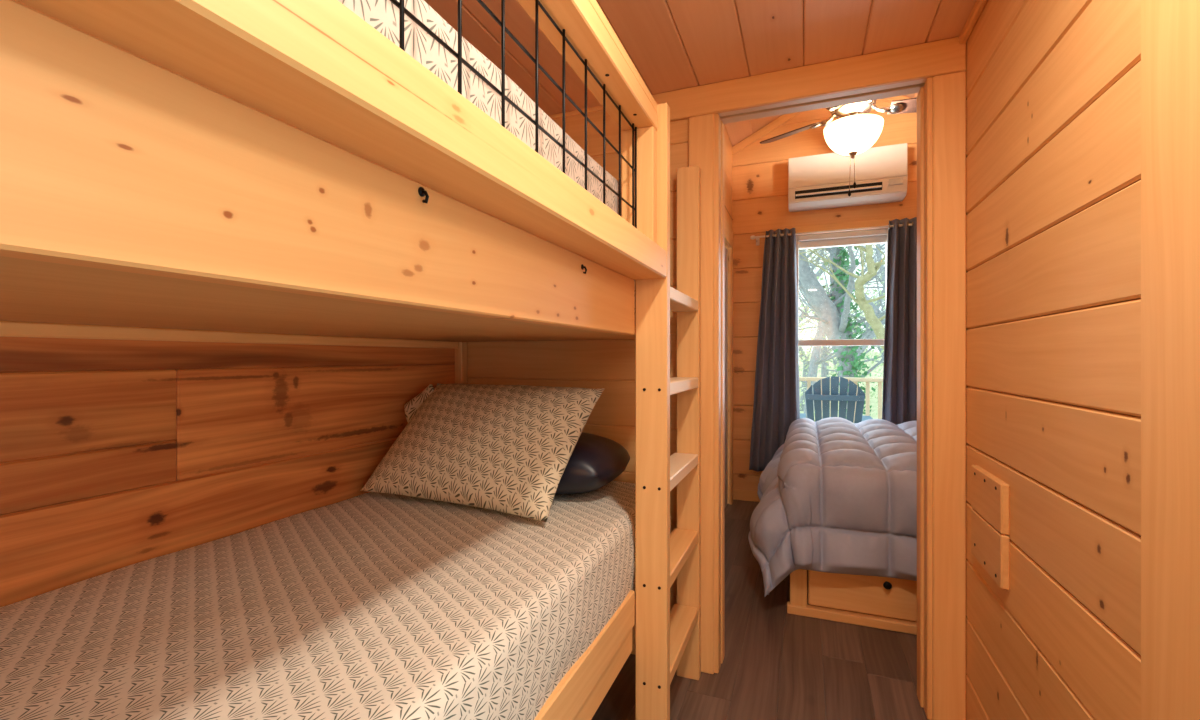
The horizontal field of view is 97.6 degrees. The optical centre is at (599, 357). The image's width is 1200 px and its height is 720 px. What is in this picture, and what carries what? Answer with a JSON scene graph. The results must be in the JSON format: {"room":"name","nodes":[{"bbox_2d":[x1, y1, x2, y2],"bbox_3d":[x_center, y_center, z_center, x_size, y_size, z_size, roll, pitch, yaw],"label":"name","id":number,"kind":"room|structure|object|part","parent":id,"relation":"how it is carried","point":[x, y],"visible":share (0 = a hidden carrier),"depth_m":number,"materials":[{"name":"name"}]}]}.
{"room":"cabin bunk room","nodes":[
{"label":"cabin bunk room","id":0,"kind":"room"},
{"bbox_2d":[0,336,454,606],"bbox_3d":[-1.480,0.070,0.307,0.060,2.220,4.690,0,0,21],"label":"wall","id":1,"kind":"structure","parent":0,"point":[115,454],"depth_m":1.30,"materials":[{"name":"brown wood"}]},
{"bbox_2d":[0,0,666,719],"bbox_3d":[-0.623,0.062,0.908,1.096,1.565,2.735,0,0,21],"label":"bunk bed","id":2,"kind":"object","parent":1,"relation":"attached to","point":[231,171],"visible":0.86,"depth_m":0.53,"materials":[{"name":"brown wood"}]},
{"bbox_2d":[0,481,670,719],"bbox_3d":[-0.675,0.603,0.904,0.994,0.281,2.670,0,0,21],"label":"mattress","id":3,"kind":"object","parent":2,"relation":"on","point":[370,605],"visible":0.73,"depth_m":0.97,"materials":[{"name":"beige fabric"}]},
{"bbox_2d":[360,383,604,521],"bbox_3d":[-0.424,0.275,1.773,0.804,0.362,0.372,0,0,27],"label":"pillow","id":4,"kind":"object","parent":3,"relation":"on","point":[503,448],"visible":1,"depth_m":1.64,"materials":[{"name":"beige fabric"}]},
{"bbox_2d":[555,432,629,494],"bbox_3d":[-0.225,0.368,1.904,0.654,0.206,0.442,0,0,21],"label":"pillow","id":5,"kind":"object","parent":3,"relation":"on","point":[595,461],"visible":0.36,"depth_m":1.69,"materials":[{"name":"black leather"}]},
{"bbox_3d":[-0.298,-0.263,0.489,0.184,0.078,2.192,0,0,21],"label":"rail","id":6,"kind":"part","parent":2,"relation":"part of","materials":[{"name":"brown wood"}]},
{"bbox_2d":[418,187,428,202],"bbox_3d":[-0.223,-0.207,0.668,0.012,0.022,0.012,0,0,21],"label":"hook","id":7,"kind":"object","parent":2,"relation":"attached to","point":[421,190],"visible":1,"depth_m":0.67,"materials":[{"name":"black metal"}]},
{"bbox_3d":[-0.227,-0.212,0.670,0.003,0.012,0.012,0,0,21],"label":"hook plate","id":8,"kind":"part","parent":7,"relation":"part of","materials":[{"name":"black metal"}]},
{"bbox_3d":[-0.222,-0.205,0.668,0.011,0.018,0.004,0,0,21],"label":"hook arm","id":9,"kind":"part","parent":7,"relation":"part of","materials":[{"name":"black metal"}]},
{"bbox_3d":[-0.623,0.304,2.353,0.040,0.752,0.045,0,0,21],"label":"corner post","id":10,"kind":"part","parent":2,"relation":"part of","materials":[{"name":"brown wood"}]},
{"bbox_2d":[338,0,634,280],"bbox_3d":[-0.690,-0.320,0.921,0.954,0.429,2.690,0,0,21],"label":"mattress","id":11,"kind":"object","parent":2,"relation":"on","point":[382,15],"visible":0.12,"depth_m":0.87,"materials":[{"name":"beige fabric"}]},
{"bbox_2d":[581,264,586,273],"bbox_3d":[-0.034,-0.195,1.151,0.012,0.022,0.012,0,0,21],"label":"hook","id":12,"kind":"object","parent":2,"relation":"attached to","point":[582,265],"visible":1,"depth_m":1.15,"materials":[{"name":"black metal"}]},
{"bbox_3d":[-0.314,0.718,0.495,0.030,0.099,2.192,0,0,21],"label":"rail","id":13,"kind":"part","parent":2,"relation":"part of","materials":[{"name":"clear wood"}]},
{"bbox_3d":[-0.281,-0.667,0.482,0.096,0.050,2.192,0,0,21],"label":"guard rail","id":14,"kind":"part","parent":2,"relation":"part of","materials":[{"name":"clear wood"}]},
{"bbox_3d":[0.111,-0.472,1.484,0.094,0.339,0.041,0,0,21],"label":"guard post","id":15,"kind":"part","parent":2,"relation":"part of","materials":[{"name":"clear wood"}]},
{"bbox_2d":[424,0,976,114],"bbox_3d":[-0.553,-1.050,-0.073,2.044,0.050,4.760,0,0,21],"label":"ceiling","id":16,"kind":"structure","parent":0,"point":[673,45],"depth_m":1.66,"materials":[{"name":"brown wood"}]},
{"bbox_2d":[467,70,968,674],"bbox_3d":[0.722,-0.570,1.922,2.860,3.500,0.125,0,0,21],"label":"wall","id":17,"kind":"structure","parent":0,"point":[609,365],"depth_m":2.14,"materials":[{"name":"brown wood"}]},
{"bbox_2d":[652,37,965,719],"bbox_3d":[0.706,0.078,1.918,1.033,2.204,0.145,0,0,21],"label":"door frame","id":18,"kind":"structure","parent":17,"relation":"attached to","point":[935,70],"depth_m":1.74,"materials":[{"name":"brown wood"}]},
{"bbox_3d":[0.381,0.134,1.978,0.096,2.092,0.018,0,0,21],"label":"casing","id":19,"kind":"part","parent":18,"relation":"part of","materials":[{"name":"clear wood"}]},
{"bbox_3d":[0.683,-0.969,1.859,1.033,0.111,0.019,0,0,21],"label":"head casing","id":20,"kind":"part","parent":18,"relation":"part of","materials":[{"name":"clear wood"}]},
{"bbox_3d":[1.122,0.134,1.688,0.091,2.092,0.018,0,0,21],"label":"casing","id":21,"kind":"part","parent":18,"relation":"part of","materials":[{"name":"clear wood"}]},
{"bbox_2d":[724,124,731,503],"bbox_3d":[0.648,-0.420,3.293,0.050,3.200,2.375,0,0,21],"label":"wall","id":22,"kind":"structure","parent":0,"point":[728,146],"depth_m":4.24,"materials":[{"name":"brown wood"}]},
{"bbox_2d":[725,218,732,506],"bbox_3d":[0.871,0.070,3.826,0.065,2.220,1.040,0,0,21],"label":"door","id":23,"kind":"structure","parent":22,"relation":"in","point":[728,230],"depth_m":4.22,"materials":[{"name":"brown wood"}]},
{"bbox_3d":[0.858,0.150,3.837,0.033,2.040,0.850,0,0,21],"label":"panel","id":24,"kind":"part","parent":23,"relation":"part of","materials":[{"name":"brown wood"}]},
{"bbox_3d":[0.892,-0.965,3.818,0.020,0.150,1.040,0,0,21],"label":"head casing","id":25,"kind":"part","parent":23,"relation":"part of","materials":[{"name":"brown wood"}]},
{"bbox_3d":[1.065,0.145,4.260,0.020,2.070,0.090,0,0,21],"label":"casing","id":26,"kind":"part","parent":23,"relation":"part of","materials":[{"name":"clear wood"}]},
{"bbox_2d":[591,500,928,719],"bbox_3d":[0.355,1.186,0.946,3.170,0.012,7.220,0,0,21],"label":"floor","id":27,"kind":"structure","parent":0,"point":[777,664],"depth_m":2.00,"materials":[{"name":"wood"}]},
{"bbox_2d":[635,103,700,719],"bbox_3d":[0.238,0.230,1.731,0.094,1.900,0.514,0,0,21],"label":"ladder","id":28,"kind":"object","parent":27,"relation":"on","point":[667,641],"visible":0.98,"depth_m":1.51,"materials":[{"name":"brown wood"}]},
{"bbox_2d":[787,569,916,634],"bbox_3d":[1.833,1.008,3.029,1.362,0.345,1.861,0,0,21],"label":"bed","id":29,"kind":"object","parent":27,"relation":"on","point":[887,597],"visible":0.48,"depth_m":2.33,"materials":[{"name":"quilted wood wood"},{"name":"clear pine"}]},
{"bbox_3d":[1.513,1.012,2.199,1.350,0.305,0.030,0,0,21],"label":"foot frame","id":30,"kind":"part","parent":29,"relation":"part of","materials":[{"name":"brown wood"}]},
{"bbox_3d":[1.515,1.030,2.203,1.190,0.209,0.022,0,0,21],"label":"drawer","id":31,"kind":"part","parent":29,"relation":"part of","materials":[{"name":"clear wood"}]},
{"bbox_3d":[1.248,0.984,2.282,0.034,0.034,0.042,0,0,21],"label":"knob","id":32,"kind":"part","parent":29,"relation":"part of","materials":[{"name":"black metal"}]},
{"bbox_3d":[1.848,0.682,3.048,1.344,0.322,1.815,0,0,21],"label":"mattress","id":33,"kind":"object","parent":29,"relation":"on","visible":0},
{"bbox_2d":[748,417,916,595],"bbox_3d":[1.714,0.749,2.976,1.650,0.643,1.932,0,0,21],"label":"comforter","id":34,"kind":"object","parent":33,"relation":"on","point":[839,495],"visible":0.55,"depth_m":2.32,"materials":[{"name":"grey fabric"}]},
{"bbox_2d":[725,93,917,145],"bbox_3d":[1.437,-1.859,2.976,2.653,0.676,2.490,0,0,21],"label":"ceiling","id":35,"kind":"structure","parent":0,"point":[737,132],"depth_m":4.19,"materials":[{"name":"brown wood"}]},
{"bbox_2d":[760,98,916,196],"bbox_3d":[1.559,-1.566,3.173,1.173,1.188,1.178,0,0,21],"label":"ceiling fan","id":36,"kind":"object","parent":35,"relation":"hanging from","point":[855,130],"visible":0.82,"depth_m":3.09,"materials":[{"name":"silver metal"}]},
{"bbox_3d":[1.257,-1.485,3.473,0.133,0.045,0.420,0,0,-41],"label":"blade","id":37,"kind":"part","parent":36,"relation":"part of","materials":[{"name":"brown wood"}]},
{"bbox_3d":[1.524,-1.314,3.162,0.328,0.162,0.328,0,0,21],"label":"lamp shade","id":38,"kind":"part","parent":36,"relation":"part of","materials":[{"name":"white glass"}]},
{"bbox_3d":[1.923,-1.485,3.067,0.420,0.045,0.133,0,0,13],"label":"blade","id":39,"kind":"part","parent":36,"relation":"part of","materials":[{"name":"brown wood"}]},
{"bbox_2d":[732,95,916,490],"bbox_3d":[2.012,-0.636,4.066,2.025,3.632,0.060,0,0,21],"label":"wall","id":40,"kind":"structure","parent":0,"point":[759,171],"depth_m":4.31,"materials":[{"name":"brown wood"}]},
{"bbox_2d":[733,489,759,501],"bbox_3d":[2.022,1.135,4.021,1.975,0.090,0.016,0,0,21],"label":"baseboard","id":41,"kind":"structure","parent":40,"relation":"attached to","point":[738,494],"depth_m":4.33,"materials":[{"name":"brown wood"}]},
{"bbox_2d":[732,96,908,155],"bbox_3d":[1.870,-1.889,4.080,1.992,0.543,0.019,0,0,21],"label":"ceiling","id":42,"kind":"structure","parent":40,"relation":"attached to","point":[784,118],"depth_m":4.27,"materials":[{"name":"wood"}]},
{"bbox_2d":[750,223,911,245],"bbox_3d":[1.855,-0.960,4.042,1.340,0.070,0.102,0,0,21],"label":"curtain rod","id":43,"kind":"object","parent":40,"relation":"attached to","point":[900,225],"visible":0.48,"depth_m":4.03,"materials":[{"name":"black metal"}]},
{"bbox_2d":[749,228,799,471],"bbox_3d":[1.393,-0.055,4.185,0.396,1.930,0.070,0,0,21],"label":"curtain","id":44,"kind":"object","parent":43,"relation":"hanging from","point":[776,406],"visible":0.93,"depth_m":4.17,"materials":[{"name":"grey fabric"}]},
{"bbox_3d":[1.842,-0.975,4.009,1.300,0.017,0.017,0,0,21],"label":"rod","id":45,"kind":"part","parent":43,"relation":"part of","materials":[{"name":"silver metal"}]},
{"bbox_2d":[882,217,916,424],"bbox_3d":[2.278,-0.055,3.837,0.412,1.930,0.075,0,0,21],"label":"curtain","id":46,"kind":"object","parent":43,"relation":"hanging from","point":[899,404],"visible":0.47,"depth_m":3.86,"materials":[{"name":"grey fabric"}]},
{"bbox_2d":[787,218,900,358],"bbox_3d":[1.891,-0.235,4.114,0.805,1.630,0.098,0,0,21],"label":"window","id":47,"kind":"structure","parent":40,"relation":"in","point":[880,235],"depth_m":4.09,"materials":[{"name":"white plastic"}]},
{"bbox_3d":[1.895,-0.120,4.123,0.625,0.050,0.060,0,0,21],"label":"meeting rail","id":48,"kind":"part","parent":47,"relation":"part of","materials":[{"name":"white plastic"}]},
{"bbox_3d":[1.877,-0.235,4.077,0.805,1.630,0.018,0,0,21],"label":"casing","id":49,"kind":"part","parent":47,"relation":"part of","materials":[{"name":"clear wood"}]},
{"bbox_2d":[788,143,907,211],"bbox_3d":[1.854,-1.356,3.977,0.803,0.368,0.222,0,0,21],"label":"air conditioner","id":50,"kind":"object","parent":40,"relation":"attached to","point":[821,181],"visible":0.97,"depth_m":3.89,"materials":[{"name":"white plastic"}]},
{"bbox_3d":[1.815,-1.414,3.878,0.795,0.232,0.010,0,0,21],"label":"panel","id":51,"kind":"part","parent":50,"relation":"part of","materials":[{"name":"white plastic"}]},
{"bbox_2d":[966,0,1140,719],"bbox_3d":[0.974,0.065,1.116,0.050,2.230,1.190,0,0,21],"label":"wall","id":52,"kind":"structure","parent":0,"point":[1053,87],"depth_m":1.07,"materials":[{"name":"brown wood"}]},
{"bbox_2d":[959,0,987,44],"bbox_3d":[0.979,-1.010,1.226,0.022,0.030,0.982,0,0,21],"label":"trim","id":53,"kind":"structure","parent":52,"relation":"attached to","point":[979,5],"depth_m":1.56,"materials":[{"name":"brown wood"}]},
{"bbox_2d":[971,465,1009,589],"bbox_3d":[1.061,0.448,1.433,0.020,0.264,0.257,0,0,21],"label":"panel","id":54,"kind":"object","parent":52,"relation":"attached to","point":[990,495],"visible":1,"depth_m":1.38,"materials":[{"name":"brown wood"}]},
{"bbox_2d":[1141,0,1199,719],"bbox_3d":[0.750,0.078,0.569,0.068,2.204,0.408,0,0,21],"label":"trim","id":55,"kind":"structure","parent":52,"relation":"attached to","point":[1170,29],"depth_m":0.71,"materials":[{"name":"brown wood"}]},
{"label":"outside","id":56,"kind":"structure","parent":0,"visible":0},
{"bbox_2d":[799,351,883,419],"bbox_3d":[17.040,1.108,29.730,60.000,4.006,55.000,0,0,21],"label":"ground","id":57,"kind":"structure","parent":56,"point":[873,400],"depth_m":27.51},
{"bbox_2d":[799,246,884,418],"bbox_3d":[6.421,-3.295,13.993,6.947,11.363,6.222,0,0,13],"label":"bare tree","id":58,"kind":"object","parent":57,"relation":"on","point":[824,371],"visible":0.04,"depth_m":14.63,"materials":[{"name":"grey plant"}]},
{"bbox_2d":[799,246,884,410],"bbox_3d":[6.912,-3.262,17.993,7.779,11.313,5.273,0,0,14],"label":"bare tree","id":59,"kind":"object","parent":57,"relation":"on","point":[802,397],"visible":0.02,"depth_m":17.62,"materials":[{"name":"grey plant"}]},
{"bbox_2d":[799,252,885,421],"bbox_3d":[8.108,-0.083,16.928,7.649,7.400,10.987,0,0,21],"label":"undergrowth","id":60,"kind":"object","parent":57,"relation":"on","point":[817,277],"visible":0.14,"depth_m":14.26,"materials":[{"name":"green plant"}]},
{"bbox_2d":[799,244,885,422],"bbox_3d":[3.560,-1.946,8.066,5.168,7.587,5.138,0,0,13],"label":"forked tree","id":61,"kind":"object","parent":57,"relation":"on","point":[834,312],"visible":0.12,"depth_m":8.07,"materials":[{"name":"grey plant"}]},
{"bbox_2d":[799,244,885,349],"bbox_3d":[3.832,-1.515,7.027,4.012,6.358,3.444,0,0,3],"label":"tree","id":62,"kind":"object","parent":57,"relation":"on","point":[875,323],"visible":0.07,"depth_m":7.27,"materials":[{"name":"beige plant"}]},
{"bbox_2d":[799,246,885,417],"bbox_3d":[5.154,-3.094,11.834,7.030,10.960,5.933,0,0,18],"label":"bare tree","id":63,"kind":"object","parent":57,"relation":"on","point":[815,356],"visible":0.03,"depth_m":11.95,"materials":[{"name":"grey plant"}]},
{"bbox_2d":[799,243,885,362],"bbox_3d":[8.087,-3.012,15.115,7.563,10.813,6.025,0,0,41],"label":"bare tree","id":64,"kind":"object","parent":57,"relation":"on","point":[884,244],"visible":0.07,"depth_m":15.06,"materials":[{"name":"grey plant"}]},
{"bbox_2d":[799,248,885,415],"bbox_3d":[5.994,-3.366,12.179,7.457,11.516,5.310,0,0,21],"label":"bare tree","id":65,"kind":"object","parent":57,"relation":"on","point":[876,310],"visible":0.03,"depth_m":12.47,"materials":[{"name":"grey plant"}]},
{"bbox_2d":[800,246,885,375],"bbox_3d":[8.352,-3.369,18.175,6.563,11.521,5.462,0,0,-13],"label":"bare tree","id":66,"kind":"object","parent":57,"relation":"on","point":[835,362],"visible":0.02,"depth_m":18.13,"materials":[{"name":"grey plant"}]},
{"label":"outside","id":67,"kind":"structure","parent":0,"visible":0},
{"bbox_3d":[2.224,1.225,4.981,5.500,0.030,1.699,0,0,21],"label":"porch deck","id":68,"kind":"object","parent":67,"visible":0},
{"bbox_2d":[800,376,872,422],"bbox_3d":[2.221,0.687,5.009,0.720,1.047,0.802,0,0,21],"label":"chair","id":69,"kind":"object","parent":68,"relation":"on","point":[817,397],"visible":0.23,"depth_m":4.71,"materials":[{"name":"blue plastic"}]},
{"bbox_3d":[2.505,0.588,4.909,0.120,0.025,0.730,0,0,21],"label":"armrest","id":70,"kind":"part","parent":69,"relation":"part of","materials":[{"name":"blue wood"}]},
{"bbox_2d":[799,377,882,418],"bbox_3d":[2.494,0.710,5.671,5.500,1.000,0.140,0,0,21],"label":"porch railing","id":71,"kind":"object","parent":68,"relation":"on","point":[808,379],"visible":0.18,"depth_m":5.52,"materials":[{"name":"brown wood"}]},
{"bbox_3d":[2.494,0.230,5.671,5.500,0.040,0.140,0,0,21],"label":"rail","id":72,"kind":"part","parent":71,"relation":"part of","materials":[{"name":"brown wood"}]}
]}

